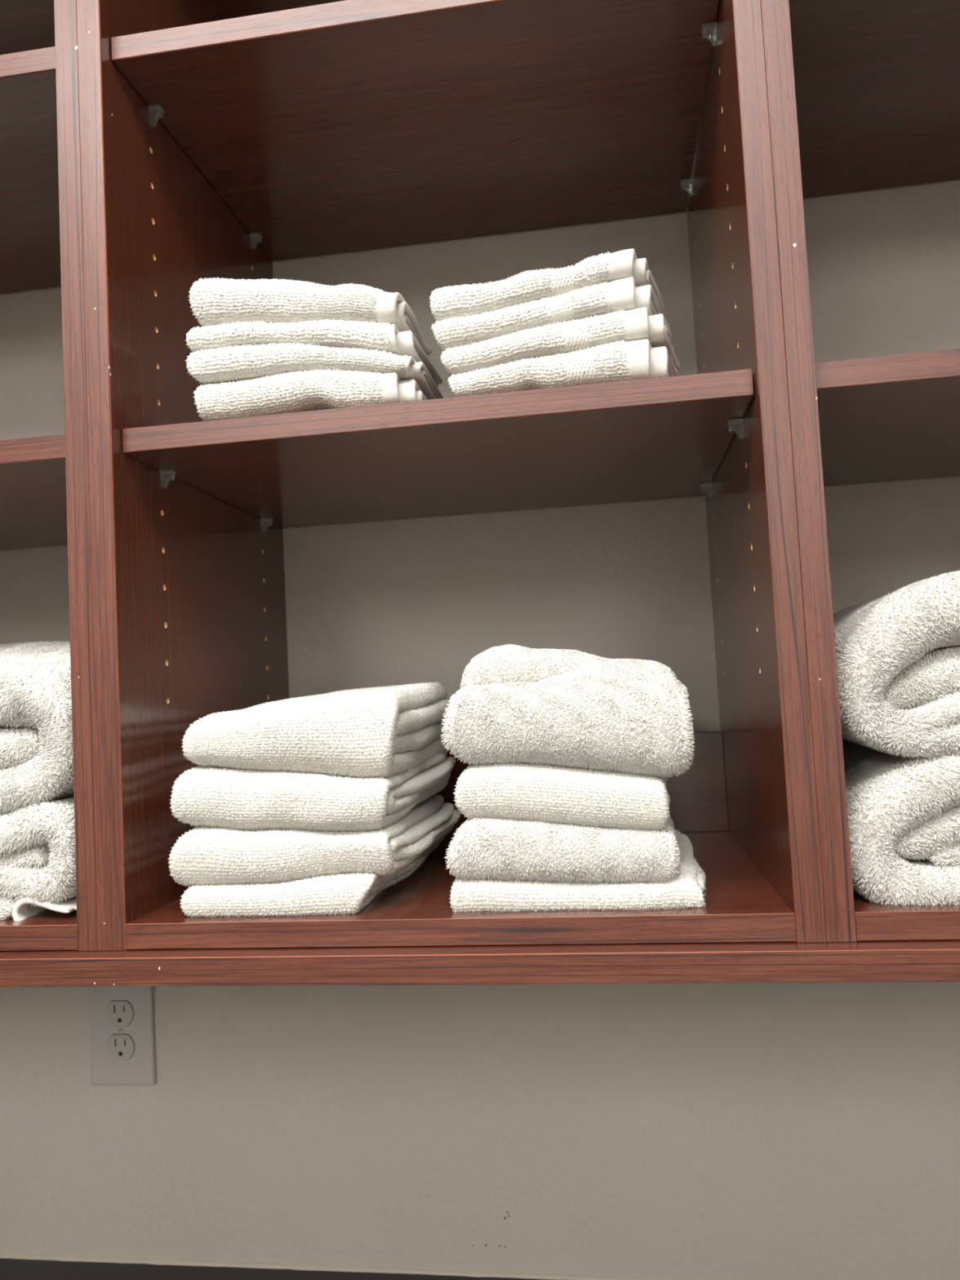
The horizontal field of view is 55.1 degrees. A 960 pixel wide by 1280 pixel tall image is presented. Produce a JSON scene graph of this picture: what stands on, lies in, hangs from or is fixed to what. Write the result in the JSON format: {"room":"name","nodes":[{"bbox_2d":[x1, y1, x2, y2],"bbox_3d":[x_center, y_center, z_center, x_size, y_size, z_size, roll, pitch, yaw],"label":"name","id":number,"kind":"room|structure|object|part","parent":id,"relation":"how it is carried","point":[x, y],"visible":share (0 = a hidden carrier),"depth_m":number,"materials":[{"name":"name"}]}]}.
{"room":"laundry room","nodes":[
{"label":"laundry room","id":0,"kind":"room"},
{"bbox_2d":[0,178,959,1279],"bbox_3d":[0.098,0.271,1.027,5.800,2.603,0.080,-3,-3,8],"label":"wall","id":1,"kind":"structure","parent":0,"point":[779,1131],"depth_m":0.99,"materials":[{"name":"beige paint"}]},
{"bbox_2d":[88,986,155,1085],"bbox_3d":[-0.407,0.442,1.046,0.076,0.124,0.008,-3,-3,8],"label":"wall outlet","id":2,"kind":"object","parent":1,"relation":"attached to","point":[122,1049],"visible":0.9,"depth_m":1.04,"materials":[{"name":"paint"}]},
{"bbox_2d":[106,1000,133,1026],"bbox_3d":[-0.408,0.423,1.045,0.032,0.027,0.003,-3,-3,8],"label":"socket","id":3,"kind":"object","parent":2,"relation":"attached to","point":[118,1013],"depth_m":1.04,"materials":[{"name":"grey plastic"}]},
{"bbox_2d":[106,1034,134,1059],"bbox_3d":[-0.406,0.461,1.042,0.032,0.027,0.003,-3,-3,8],"label":"socket","id":4,"kind":"object","parent":2,"relation":"attached to","point":[119,1046],"depth_m":1.04,"materials":[{"name":"grey plastic"}]},
{"bbox_2d":[0,1253,699,1279],"bbox_3d":[0.070,0.671,0.657,2.200,0.045,0.620,-3,-3,8],"label":"countertop","id":5,"kind":"structure","parent":1,"relation":"attached to","point":[12,1266],"depth_m":1.01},
{"bbox_2d":[0,939,959,986],"bbox_3d":[0.000,0.231,0.807,1.527,0.019,0.384,-3,-3,8],"label":"board","id":6,"kind":"object","parent":1,"relation":"attached to","point":[923,960],"visible":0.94,"depth_m":0.61,"materials":[{"name":"brown wood"}]},
{"bbox_2d":[0,0,102,951],"bbox_3d":[-0.525,-0.203,0.913,0.509,0.910,0.365,-3,-3,8],"label":"shelving unit","id":7,"kind":"object","parent":6,"relation":"on","point":[45,489],"visible":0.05,"depth_m":0.71,"materials":[{"name":"brown wood"}]},
{"bbox_3d":[-0.547,-0.647,0.939,0.471,0.019,0.364,-3,-3,8],"label":"panel","id":8,"kind":"part","parent":7,"relation":"part of","materials":[{"name":"brown wood"}]},
{"bbox_2d":[0,69,61,293],"bbox_3d":[-0.536,-0.440,0.933,0.469,0.018,0.346,-3,-3,8],"label":"shelf","id":9,"kind":"object","parent":7,"relation":"attached to","point":[30,244],"depth_m":0.88,"materials":[{"name":"brown wood"}]},
{"bbox_2d":[0,457,67,550],"bbox_3d":[-0.521,-0.129,0.916,0.469,0.018,0.346,-3,-3,8],"label":"shelf","id":10,"kind":"object","parent":7,"relation":"attached to","point":[33,504],"depth_m":0.86,"materials":[{"name":"brown wood"}]},
{"bbox_2d":[0,795,76,920],"bbox_3d":[-0.389,0.184,0.850,0.209,0.098,0.298,-3,-3,8],"label":"bath towel","id":11,"kind":"object","parent":7,"relation":"in","point":[37,863],"visible":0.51,"depth_m":0.70,"materials":[{"name":"white fabric"}]},
{"bbox_2d":[0,640,74,815],"bbox_3d":[-0.396,0.075,0.865,0.210,0.156,0.304,-3,-3,8],"label":"bath towel","id":12,"kind":"object","parent":11,"relation":"on","point":[37,765],"visible":0.42,"depth_m":0.72,"materials":[{"name":"white fabric"}]},
{"bbox_3d":[-0.503,0.241,0.889,0.471,0.018,0.364,-3,-3,8],"label":"panel","id":13,"kind":"part","parent":7,"relation":"part of","materials":[{"name":"brown wood"}]},
{"bbox_2d":[76,0,826,951],"bbox_3d":[-0.022,-0.232,0.843,0.509,0.910,0.365,-3,-3,8],"label":"shelving unit","id":14,"kind":"object","parent":6,"relation":"on","point":[229,139],"visible":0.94,"depth_m":0.75,"materials":[{"name":"brown wood"}]},
{"bbox_3d":[-0.264,-0.218,0.877,0.019,0.910,0.364,-3,-3,8],"label":"panel","id":15,"kind":"part","parent":14,"relation":"part of","materials":[{"name":"brown wood"}]},
{"bbox_3d":[-0.044,-0.676,0.869,0.471,0.019,0.364,-3,-3,8],"label":"panel","id":16,"kind":"part","parent":14,"relation":"part of","materials":[{"name":"brown wood"}]},
{"bbox_2d":[192,368,427,421],"bbox_3d":[-0.123,-0.185,0.765,0.178,0.036,0.153,-3,-3,8],"label":"washcloth","id":17,"kind":"object","parent":14,"relation":"on","point":[299,391],"visible":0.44,"depth_m":0.69,"materials":[{"name":"white fabric"}]},
{"bbox_2d":[185,342,444,399],"bbox_3d":[-0.127,-0.209,0.766,0.188,0.037,0.152,-3,-3,8],"label":"washcloth","id":18,"kind":"object","parent":17,"relation":"on","point":[219,365],"visible":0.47,"depth_m":0.70,"materials":[{"name":"white fabric"}]},
{"bbox_2d":[185,319,442,394],"bbox_3d":[-0.130,-0.227,0.760,0.179,0.038,0.137,-3,-3,8],"label":"washcloth","id":19,"kind":"object","parent":18,"relation":"on","point":[381,336],"visible":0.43,"depth_m":0.70,"materials":[{"name":"white fabric"}]},
{"bbox_2d":[188,277,431,356],"bbox_3d":[-0.134,-0.258,0.760,0.171,0.054,0.133,-3,-3,8],"label":"washcloth","id":20,"kind":"object","parent":19,"relation":"on","point":[214,301],"visible":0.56,"depth_m":0.70,"materials":[{"name":"white fabric"}]},
{"bbox_2d":[179,835,445,917],"bbox_3d":[-0.128,0.195,0.791,0.162,0.034,0.250,-3,-3,8],"label":"hand towel","id":21,"kind":"object","parent":14,"relation":"on","point":[347,893],"visible":0.52,"depth_m":0.67,"materials":[{"name":"white fabric"}]},
{"bbox_2d":[168,794,460,886],"bbox_3d":[-0.125,0.165,0.795,0.185,0.047,0.256,-3,-3,8],"label":"hand towel","id":22,"kind":"object","parent":21,"relation":"on","point":[203,855],"visible":0.7,"depth_m":0.68,"materials":[{"name":"white fabric"}]},
{"bbox_2d":[169,752,455,831],"bbox_3d":[-0.126,0.121,0.801,0.187,0.060,0.262,-3,-3,8],"label":"hand towel","id":23,"kind":"object","parent":22,"relation":"on","point":[202,796],"visible":0.73,"depth_m":0.68,"materials":[{"name":"white fabric"}]},
{"bbox_2d":[181,681,449,778],"bbox_3d":[-0.124,0.076,0.792,0.177,0.075,0.239,-3,-3,8],"label":"hand towel","id":24,"kind":"object","parent":23,"relation":"on","point":[384,731],"visible":0.97,"depth_m":0.68,"materials":[{"name":"white fabric"}]},
{"bbox_2d":[112,0,718,261],"bbox_3d":[-0.033,-0.469,0.863,0.469,0.018,0.346,-3,-3,8],"label":"shelf","id":25,"kind":"object","parent":14,"relation":"attached to","point":[347,126],"depth_m":0.81,"materials":[{"name":"brown wood"}]},
{"bbox_2d":[124,395,752,528],"bbox_3d":[-0.017,-0.158,0.845,0.469,0.018,0.346,-3,-3,8],"label":"shelf","id":26,"kind":"object","parent":14,"relation":"attached to","point":[473,454],"depth_m":0.76,"materials":[{"name":"brown wood"}]},
{"bbox_3d":[0.001,0.212,0.818,0.471,0.018,0.364,-3,-3,8],"label":"panel","id":27,"kind":"part","parent":14,"relation":"part of","materials":[{"name":"brown wood"}]},
{"bbox_2d":[447,338,674,396],"bbox_3d":[0.075,-0.197,0.752,0.171,0.034,0.159,-4,-3,17],"label":"washcloth","id":28,"kind":"object","parent":14,"relation":"on","point":[618,361],"visible":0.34,"depth_m":0.68,"materials":[{"name":"white fabric"}]},
{"bbox_2d":[440,306,680,376],"bbox_3d":[0.071,-0.221,0.753,0.176,0.031,0.156,-4,-3,17],"label":"washcloth","id":29,"kind":"object","parent":28,"relation":"on","point":[635,324],"visible":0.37,"depth_m":0.68,"materials":[{"name":"white fabric"}]},
{"bbox_2d":[431,276,660,351],"bbox_3d":[0.060,-0.243,0.753,0.174,0.034,0.145,-4,-3,17],"label":"washcloth","id":30,"kind":"object","parent":29,"relation":"on","point":[621,294],"visible":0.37,"depth_m":0.69,"materials":[{"name":"white fabric"}]},
{"bbox_2d":[428,248,665,320],"bbox_3d":[0.059,-0.264,0.750,0.172,0.032,0.137,-4,-3,17],"label":"washcloth","id":31,"kind":"object","parent":30,"relation":"on","point":[446,302],"visible":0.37,"depth_m":0.69,"materials":[{"name":"white fabric"}]},
{"bbox_2d":[448,829,706,912],"bbox_3d":[0.086,0.186,0.758,0.189,0.030,0.240,-3,-3,8],"label":"hand towel","id":32,"kind":"object","parent":14,"relation":"on","point":[686,890],"visible":0.54,"depth_m":0.65,"materials":[{"name":"white fabric"}]},
{"bbox_2d":[444,816,680,884],"bbox_3d":[0.074,0.155,0.757,0.172,0.054,0.238,-3,-3,8],"label":"hand towel","id":33,"kind":"object","parent":32,"relation":"on","point":[488,848],"visible":0.59,"depth_m":0.65,"materials":[{"name":"white fabric"}]},
{"bbox_2d":[453,761,671,831],"bbox_3d":[0.075,0.117,0.755,0.163,0.056,0.219,-3,-3,8],"label":"hand towel","id":34,"kind":"object","parent":33,"relation":"on","point":[558,794],"visible":0.74,"depth_m":0.65,"materials":[{"name":"white fabric"}]},
{"bbox_2d":[440,644,695,778],"bbox_3d":[0.075,0.056,0.754,0.188,0.107,0.226,-3,-3,8],"label":"hand towel","id":35,"kind":"object","parent":34,"relation":"on","point":[513,704],"visible":1,"depth_m":0.65,"materials":[{"name":"white fabric"}]},
{"bbox_3d":[0.221,-0.246,0.810,0.019,0.910,0.364,-3,-3,8],"label":"panel","id":36,"kind":"part","parent":14,"relation":"part of","materials":[{"name":"brown wood"}]},
{"bbox_2d":[760,0,959,942],"bbox_3d":[0.481,-0.262,0.772,0.509,0.910,0.365,-3,-3,8],"label":"shelving unit","id":37,"kind":"object","parent":6,"relation":"on","point":[863,95],"visible":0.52,"depth_m":0.70,"materials":[{"name":"brown wood"}]},
{"bbox_3d":[0.239,-0.247,0.807,0.019,0.910,0.364,-3,-3,8],"label":"panel","id":38,"kind":"part","parent":37,"relation":"part of","materials":[{"name":"brown wood"}]},
{"bbox_2d":[788,0,959,197],"bbox_3d":[0.470,-0.499,0.793,0.469,0.018,0.346,-3,-3,8],"label":"shelf","id":39,"kind":"object","parent":37,"relation":"attached to","point":[877,82],"depth_m":0.81,"materials":[{"name":"brown wood"}]},
{"bbox_2d":[817,376,959,486],"bbox_3d":[0.486,-0.187,0.775,0.469,0.018,0.346,-3,-3,8],"label":"shelf","id":40,"kind":"object","parent":37,"relation":"attached to","point":[873,429],"depth_m":0.75,"materials":[{"name":"brown wood"}]},
{"bbox_2d":[842,737,959,906],"bbox_3d":[0.339,0.136,0.758,0.154,0.118,0.309,-3,-3,8],"label":"bath towel","id":41,"kind":"object","parent":37,"relation":"on","point":[904,813],"visible":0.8,"depth_m":0.62,"materials":[{"name":"white fabric"}]},
{"bbox_2d":[833,570,959,759],"bbox_3d":[0.338,0.022,0.764,0.160,0.131,0.308,-3,-3,8],"label":"bath towel","id":42,"kind":"object","parent":41,"relation":"on","point":[900,694],"visible":0.85,"depth_m":0.63,"materials":[{"name":"white fabric"}]},
{"bbox_3d":[0.504,0.182,0.748,0.471,0.018,0.364,-3,-3,8],"label":"panel","id":43,"kind":"part","parent":37,"relation":"part of","materials":[{"name":"brown wood"}]}
]}

